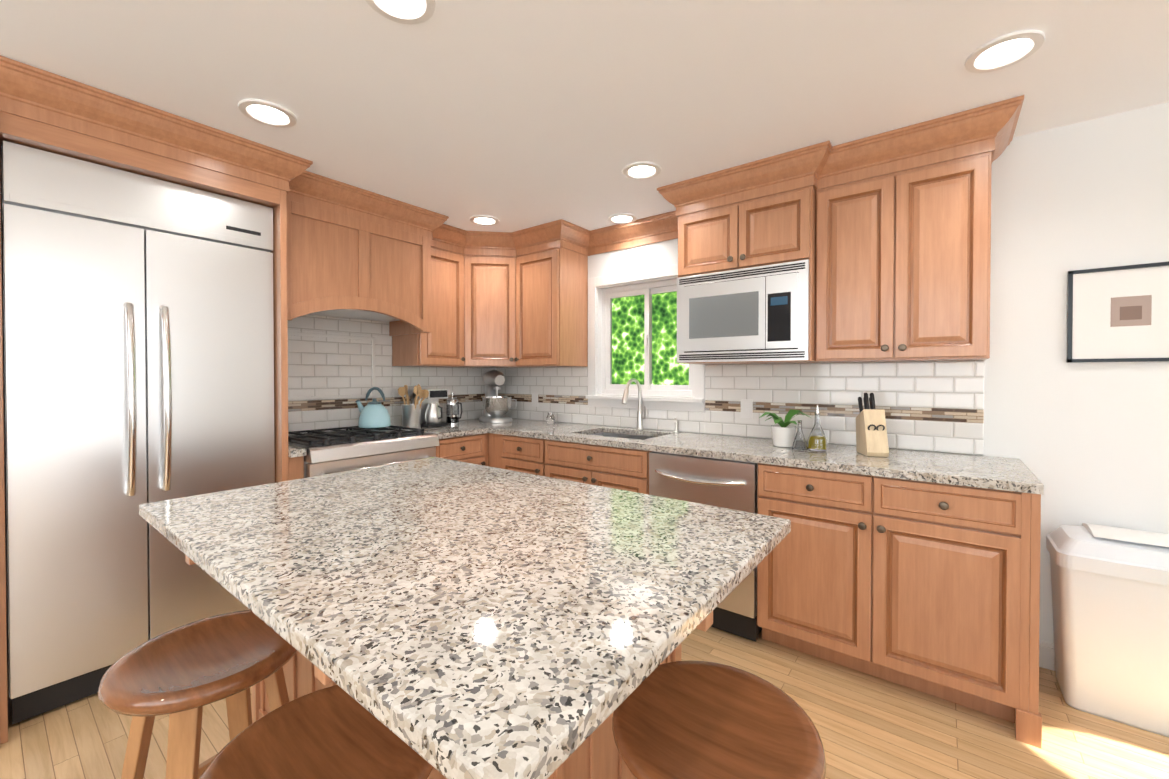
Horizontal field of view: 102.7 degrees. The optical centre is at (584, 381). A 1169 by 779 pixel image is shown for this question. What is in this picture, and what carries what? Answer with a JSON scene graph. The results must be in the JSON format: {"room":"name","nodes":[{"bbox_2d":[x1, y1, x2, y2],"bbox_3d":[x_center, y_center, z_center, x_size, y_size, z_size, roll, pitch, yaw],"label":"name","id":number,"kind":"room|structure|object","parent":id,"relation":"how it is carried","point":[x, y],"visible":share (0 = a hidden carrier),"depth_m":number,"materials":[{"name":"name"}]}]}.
{"room":"kitchen","nodes":[
{"label":"kitchen","id":0,"kind":"room"},
{"bbox_2d":[0,626,1168,778],"bbox_3d":[-0.317,1.337,-0.033,9.000,0.100,6.800,0,1,38],"label":"floor","id":1,"kind":"structure","parent":0,"point":[867,726],"depth_m":1.67,"materials":[{"name":"brown wood"}]},
{"bbox_2d":[0,141,274,723],"bbox_3d":[-2.005,0.198,2.161,0.625,2.130,0.852,0,1,38],"label":"refrigerator","id":2,"kind":"object","parent":1,"relation":"on","point":[138,337],"visible":0.81,"depth_m":1.89,"materials":[{"name":"silver metal"}]},
{"bbox_2d":[0,111,288,743],"bbox_3d":[-2.005,0.146,2.168,0.616,2.233,0.912,0,1,38],"label":"surround","id":3,"kind":"object","parent":1,"relation":"on","point":[15,129],"visible":0.46,"depth_m":1.96,"materials":[{"name":"brown wood"}]},
{"bbox_2d":[98,610,296,778],"bbox_3d":[-0.864,0.945,1.089,0.393,0.660,0.393,0,1,38],"label":"stool","id":4,"kind":"object","parent":1,"relation":"on","point":[182,676],"visible":0.79,"depth_m":1.03,"materials":[{"name":"brown wood"}]},
{"bbox_2d":[199,685,432,778],"bbox_3d":[-0.433,0.948,0.796,0.370,0.660,0.370,0,1,38],"label":"stool","id":5,"kind":"object","parent":1,"relation":"on","point":[335,732],"visible":0.75,"depth_m":0.80,"materials":[{"name":"brown wood"}]},
{"bbox_2d":[288,425,439,477],"bbox_3d":[-1.408,0.780,2.869,0.702,0.950,0.756,0,1,38],"label":"range","id":6,"kind":"object","parent":1,"relation":"on","point":[337,450],"visible":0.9,"depth_m":2.67,"materials":[{"name":"silver metal"}]},
{"bbox_2d":[355,387,390,428],"bbox_3d":[-1.419,0.171,3.135,0.245,0.270,0.200,0,1,38],"label":"kettle","id":7,"kind":"object","parent":6,"relation":"on","point":[374,413],"visible":1,"depth_m":3.06,"materials":[{"name":"teal metal"}]},
{"bbox_2d":[185,555,712,778],"bbox_3d":[-0.376,0.833,1.323,1.453,0.878,0.938,0,1,38],"label":"kitchen island","id":8,"kind":"object","parent":1,"relation":"on","point":[595,754],"visible":0.02,"depth_m":1.11,"materials":[{"name":"brown wood"}]},
{"bbox_2d":[139,457,790,778],"bbox_3d":[-0.379,0.375,1.287,1.540,0.035,1.005,0,1,38],"label":"island countertop","id":9,"kind":"structure","parent":8,"relation":"on","point":[449,619],"depth_m":0.84,"materials":[{"name":"stone"}]},
{"bbox_2d":[434,433,487,465],"bbox_3d":[-1.069,0.810,3.384,0.631,0.878,0.467,0,1,38],"label":"base cabinet","id":10,"kind":"object","parent":1,"relation":"on","point":[473,449],"depth_m":3.21,"materials":[{"name":"brown wood"}]},
{"bbox_2d":[288,445,306,457],"bbox_3d":[-1.695,0.361,2.555,0.643,0.035,0.073,0,1,38],"label":"countertop","id":11,"kind":"structure","parent":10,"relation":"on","point":[293,451],"depth_m":2.37,"materials":[{"name":"stone"}]},
{"bbox_2d":[386,422,487,438],"bbox_3d":[-1.077,0.352,3.357,0.644,0.035,0.421,0,1,38],"label":"countertop","id":12,"kind":"structure","parent":10,"relation":"on","point":[463,428],"depth_m":3.25,"materials":[{"name":"stone"}]},
{"bbox_2d":[398,384,428,427],"bbox_3d":[-1.227,0.175,3.331,0.269,0.315,0.146,0,1,38],"label":"utensil crock","id":13,"kind":"object","parent":12,"relation":"on","point":[411,415],"visible":0.94,"depth_m":3.29,"materials":[{"name":"silver metal"}]},
{"bbox_2d":[413,388,447,427],"bbox_3d":[-1.128,0.194,3.460,0.241,0.275,0.170,0,1,38],"label":"coffee maker","id":14,"kind":"object","parent":12,"relation":"on","point":[431,411],"visible":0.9,"depth_m":3.41,"materials":[{"name":"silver metal"}]},
{"bbox_2d":[459,418,1043,494],"bbox_3d":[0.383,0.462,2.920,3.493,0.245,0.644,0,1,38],"label":"countertop","id":15,"kind":"structure","parent":10,"relation":"on","point":[1002,473],"depth_m":2.22,"materials":[{"name":"stone"}]},
{"bbox_2d":[446,392,462,424],"bbox_3d":[-1.002,0.207,3.591,0.142,0.245,0.101,0,1,38],"label":"press","id":16,"kind":"object","parent":15,"relation":"on","point":[452,411],"visible":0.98,"depth_m":3.57,"materials":[{"name":"silver glass"}]},
{"bbox_2d":[479,370,516,422],"bbox_3d":[-0.740,0.116,3.852,0.376,0.422,0.292,0,1,38],"label":"stand mixer","id":17,"kind":"object","parent":15,"relation":"on","point":[496,408],"visible":1,"depth_m":3.75,"materials":[{"name":"silver metal"}]},
{"bbox_2d":[546,412,554,423],"bbox_3d":[-0.263,0.284,3.635,0.068,0.090,0.065,0,1,38],"label":"glass jar","id":18,"kind":"object","parent":15,"relation":"on","point":[550,418],"visible":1,"depth_m":3.61,"materials":[{"name":"white"}]},
{"bbox_2d":[621,378,645,429],"bbox_3d":[0.336,0.157,3.160,0.084,0.356,0.247,0,1,38],"label":"faucet","id":19,"kind":"object","parent":15,"relation":"on","point":[640,417],"visible":1,"depth_m":3.22,"materials":[{"name":"silver metal"}]},
{"bbox_2d":[672,418,678,432],"bbox_3d":[0.593,0.287,3.058,0.040,0.097,0.070,0,1,38],"label":"soap dispenser","id":20,"kind":"object","parent":15,"relation":"on","point":[676,427],"visible":1,"depth_m":3.06,"materials":[{"name":"silver metal"}]},
{"bbox_2d":[759,409,810,446],"bbox_3d":[1.060,0.247,2.454,0.233,0.190,0.257,0,1,38],"label":"potted plant","id":21,"kind":"object","parent":15,"relation":"on","point":[783,433],"visible":0.98,"depth_m":2.44,"materials":[{"name":"green plant"}]},
{"bbox_2d":[792,420,807,449],"bbox_3d":[1.090,0.271,2.367,0.076,0.145,0.076,0,1,38],"label":"glass cruet","id":22,"kind":"object","parent":15,"relation":"on","point":[799,442],"visible":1,"depth_m":2.35,"materials":[{"name":"clear glass"}]},
{"bbox_2d":[808,405,826,450],"bbox_3d":[1.168,0.231,2.345,0.088,0.226,0.088,0,1,38],"label":"oil bottle","id":23,"kind":"object","parent":15,"relation":"on","point":[817,440],"visible":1,"depth_m":2.32,"materials":[{"name":"clear glass"}]},
{"bbox_2d":[856,393,888,456],"bbox_3d":[1.363,0.200,2.222,0.090,0.291,0.173,0,1,13],"label":"knife block","id":24,"kind":"object","parent":15,"relation":"on","point":[871,435],"visible":1,"depth_m":2.18,"materials":[{"name":"brown wood"}]},
{"bbox_2d":[500,434,611,479],"bbox_3d":[-0.202,0.810,3.383,0.490,0.878,0.632,0,1,38],"label":"base cabinet","id":25,"kind":"object","parent":1,"relation":"on","point":[543,457],"depth_m":2.99,"materials":[{"name":"brown wood"}]},
{"bbox_2d":[564,469,648,494],"bbox_3d":[0.235,0.952,3.059,0.600,0.600,0.440,0,1,38],"label":"base cabinet","id":26,"kind":"object","parent":1,"relation":"on","point":[611,478],"depth_m":2.69,"materials":[{"name":"brown wood"}]},
{"bbox_2d":[649,451,761,641],"bbox_3d":[0.756,0.821,2.620,0.576,0.872,0.669,0,1,38],"label":"dishwasher","id":27,"kind":"object","parent":1,"relation":"on","point":[725,483],"visible":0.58,"depth_m":2.32,"materials":[{"name":"silver metal"}]},
{"bbox_2d":[612,660,825,778],"bbox_3d":[0.236,0.947,0.862,0.427,0.660,0.427,0,1,38],"label":"stool","id":28,"kind":"object","parent":1,"relation":"on","point":[689,719],"visible":1,"depth_m":0.85,"materials":[{"name":"brown wood"}]},
{"bbox_2d":[757,463,1041,748],"bbox_3d":[1.382,0.824,2.161,0.968,0.878,0.638,0,1,38],"label":"base cabinet","id":29,"kind":"object","parent":1,"relation":"on","point":[931,588],"depth_m":1.85,"materials":[{"name":"brown wood"}]},
{"bbox_2d":[1046,523,1168,736],"bbox_3d":[2.102,0.920,1.795,0.448,0.692,0.293,0,1,38],"label":"trash can","id":30,"kind":"object","parent":1,"relation":"on","point":[1110,596],"visible":1,"depth_m":1.74,"materials":[{"name":"white plastic"}]},
{"bbox_2d":[0,0,1168,231],"bbox_3d":[-0.317,-1.127,-0.061,9.000,0.100,6.800,0,1,38],"label":"ceiling","id":31,"kind":"structure","parent":0,"point":[516,114],"depth_m":1.68,"materials":[{"name":"white paint"}]},
{"bbox_2d":[238,99,296,127],"bbox_3d":[-1.295,-1.094,1.916,0.199,0.010,0.199,0,1,-7],"label":"recessed light","id":32,"kind":"object","parent":31,"relation":"in","point":[264,112],"depth_m":1.91,"materials":[{"name":"white"}]},
{"bbox_2d":[365,0,435,24],"bbox_3d":[-0.526,-1.087,1.324,0.199,0.010,0.199,0,1,-7],"label":"recessed light","id":33,"kind":"object","parent":31,"relation":"in","point":[410,12],"depth_m":1.37,"materials":[{"name":"white"}]},
{"bbox_2d":[470,215,498,225],"bbox_3d":[-0.689,-1.108,3.228,0.199,0.010,0.199,0,1,-7],"label":"recessed light","id":34,"kind":"object","parent":31,"relation":"in","point":[484,220],"depth_m":3.23,"materials":[{"name":"white"}]},
{"bbox_2d":[607,213,636,223],"bbox_3d":[0.256,-1.108,3.195,0.199,0.010,0.199,0,1,-7],"label":"recessed light","id":35,"kind":"object","parent":31,"relation":"in","point":[622,218],"depth_m":3.19,"materials":[{"name":"white"}]},
{"bbox_2d":[623,162,660,179],"bbox_3d":[0.300,-1.100,2.448,0.199,0.010,0.199,0,1,-7],"label":"recessed light","id":36,"kind":"object","parent":31,"relation":"in","point":[638,170],"depth_m":2.44,"materials":[{"name":"white"}]},
{"bbox_2d":[964,30,1044,72],"bbox_3d":[1.391,-1.089,1.553,0.199,0.010,0.199,0,1,-7],"label":"recessed light","id":37,"kind":"object","parent":31,"relation":"in","point":[1005,51],"depth_m":1.54,"materials":[{"name":"white"}]},
{"bbox_2d":[514,102,1168,643],"bbox_3d":[1.618,0.076,2.470,9.000,2.365,0.150,0,1,38],"label":"wall","id":38,"kind":"structure","parent":0,"point":[1086,442],"depth_m":2.01,"materials":[{"name":"white paint"}]},
{"bbox_2d":[459,255,524,367],"bbox_3d":[-0.745,-0.552,3.795,0.626,0.873,0.615,0,1,38],"label":"upper cabinet","id":39,"kind":"object","parent":38,"relation":"attached to","point":[489,311],"visible":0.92,"depth_m":3.55,"materials":[{"name":"brown wood"}]},
{"bbox_2d":[0,55,1023,255],"bbox_3d":[-0.168,-1.019,1.949,3.128,0.156,2.826,0,1,38],"label":"crown molding","id":40,"kind":"structure","parent":38,"relation":"attached to","point":[38,95],"depth_m":2.17,"materials":[{"name":"brown wood"}]},
{"bbox_2d":[514,247,587,366],"bbox_3d":[-0.264,-0.550,3.573,0.438,0.873,0.381,0,1,38],"label":"upper cabinet","id":41,"kind":"object","parent":38,"relation":"attached to","point":[552,307],"visible":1,"depth_m":3.44,"materials":[{"name":"brown wood"}]},
{"bbox_2d":[586,264,704,411],"bbox_3d":[0.439,-0.293,3.344,0.940,0.975,0.195,0,1,38],"label":"window","id":42,"kind":"structure","parent":38,"relation":"in","point":[637,329],"depth_m":3.37,"materials":[{"name":"white"}]},
{"bbox_2d":[496,361,983,454],"bbox_3d":[0.526,0.113,3.206,3.369,0.443,0.012,0,1,38],"label":"tile backsplash","id":43,"kind":"structure","parent":38,"relation":"attached to","point":[935,406],"depth_m":2.63,"materials":[{"name":"white tile"}]},
{"bbox_2d":[532,393,537,406],"bbox_3d":[-0.417,0.155,3.925,0.072,0.115,0.006,0,1,38],"label":"electrical outlet plate","id":44,"kind":"object","parent":43,"relation":"attached to","point":[534,395],"depth_m":3.92,"materials":[{"name":"white plastic"}]},
{"bbox_2d":[741,399,752,418],"bbox_3d":[0.986,0.167,2.846,0.072,0.115,0.006,0,1,38],"label":"electrical outlet plate","id":45,"kind":"object","parent":43,"relation":"attached to","point":[746,408],"depth_m":2.84,"materials":[{"name":"white plastic"}]},
{"bbox_2d":[678,186,825,364],"bbox_3d":[0.925,-0.539,2.615,0.709,0.873,0.451,0,1,38],"label":"upper cabinet","id":46,"kind":"object","parent":38,"relation":"attached to","point":[778,228],"visible":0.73,"depth_m":2.41,"materials":[{"name":"brown wood"}]},
{"bbox_2d":[677,259,808,362],"bbox_3d":[0.915,-0.350,2.613,0.696,0.486,0.402,0,1,38],"label":"microwave","id":47,"kind":"object","parent":46,"relation":"in","point":[759,313],"visible":0.96,"depth_m":2.43,"materials":[{"name":"silver metal"}]},
{"bbox_2d":[815,151,991,362],"bbox_3d":[1.489,-0.535,2.225,0.656,0.873,0.381,0,1,38],"label":"upper cabinet","id":48,"kind":"object","parent":38,"relation":"attached to","point":[903,265],"visible":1,"depth_m":2.07,"materials":[{"name":"brown wood"}]},
{"bbox_2d":[1039,640,1054,670],"bbox_3d":[3.550,1.220,0.893,4.000,0.115,0.013,0,1,38],"label":"baseboard","id":49,"kind":"structure","parent":38,"relation":"attached to","point":[1046,656],"depth_m":2.05,"materials":[{"name":"white paint"}]},
{"bbox_2d":[1067,261,1168,362],"bbox_3d":[2.215,-0.275,1.897,0.360,0.390,0.020,0,1,38],"label":"picture frame","id":50,"kind":"object","parent":38,"relation":"attached to","point":[1118,314],"visible":1,"depth_m":1.92,"materials":[{"name":"black"}]},
{"bbox_3d":[-2.800,0.084,1.768,0.150,2.365,6.650,0,1,38],"label":"wall","id":51,"kind":"structure","parent":0,"visible":0},
{"bbox_2d":[287,200,430,335],"bbox_3d":[-1.499,-0.653,2.922,0.492,0.653,0.910,0,1,38],"label":"range hood","id":52,"kind":"object","parent":51,"relation":"attached to","point":[342,265],"visible":0.83,"depth_m":2.75,"materials":[{"name":"brown wood"}]},
{"bbox_2d":[288,314,494,434],"bbox_3d":[-1.388,-0.059,3.462,0.020,0.781,1.890,0,1,38],"label":"tile backsplash","id":53,"kind":"structure","parent":51,"relation":"attached to","point":[338,367],"depth_m":3.19,"materials":[{"name":"white tile"}]},
{"bbox_2d":[392,247,464,366],"bbox_3d":[-1.145,-0.549,3.475,0.381,0.873,0.391,0,1,38],"label":"upper cabinet","id":54,"kind":"object","parent":51,"relation":"attached to","point":[441,344],"visible":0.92,"depth_m":3.38,"materials":[{"name":"brown wood"}]}
]}

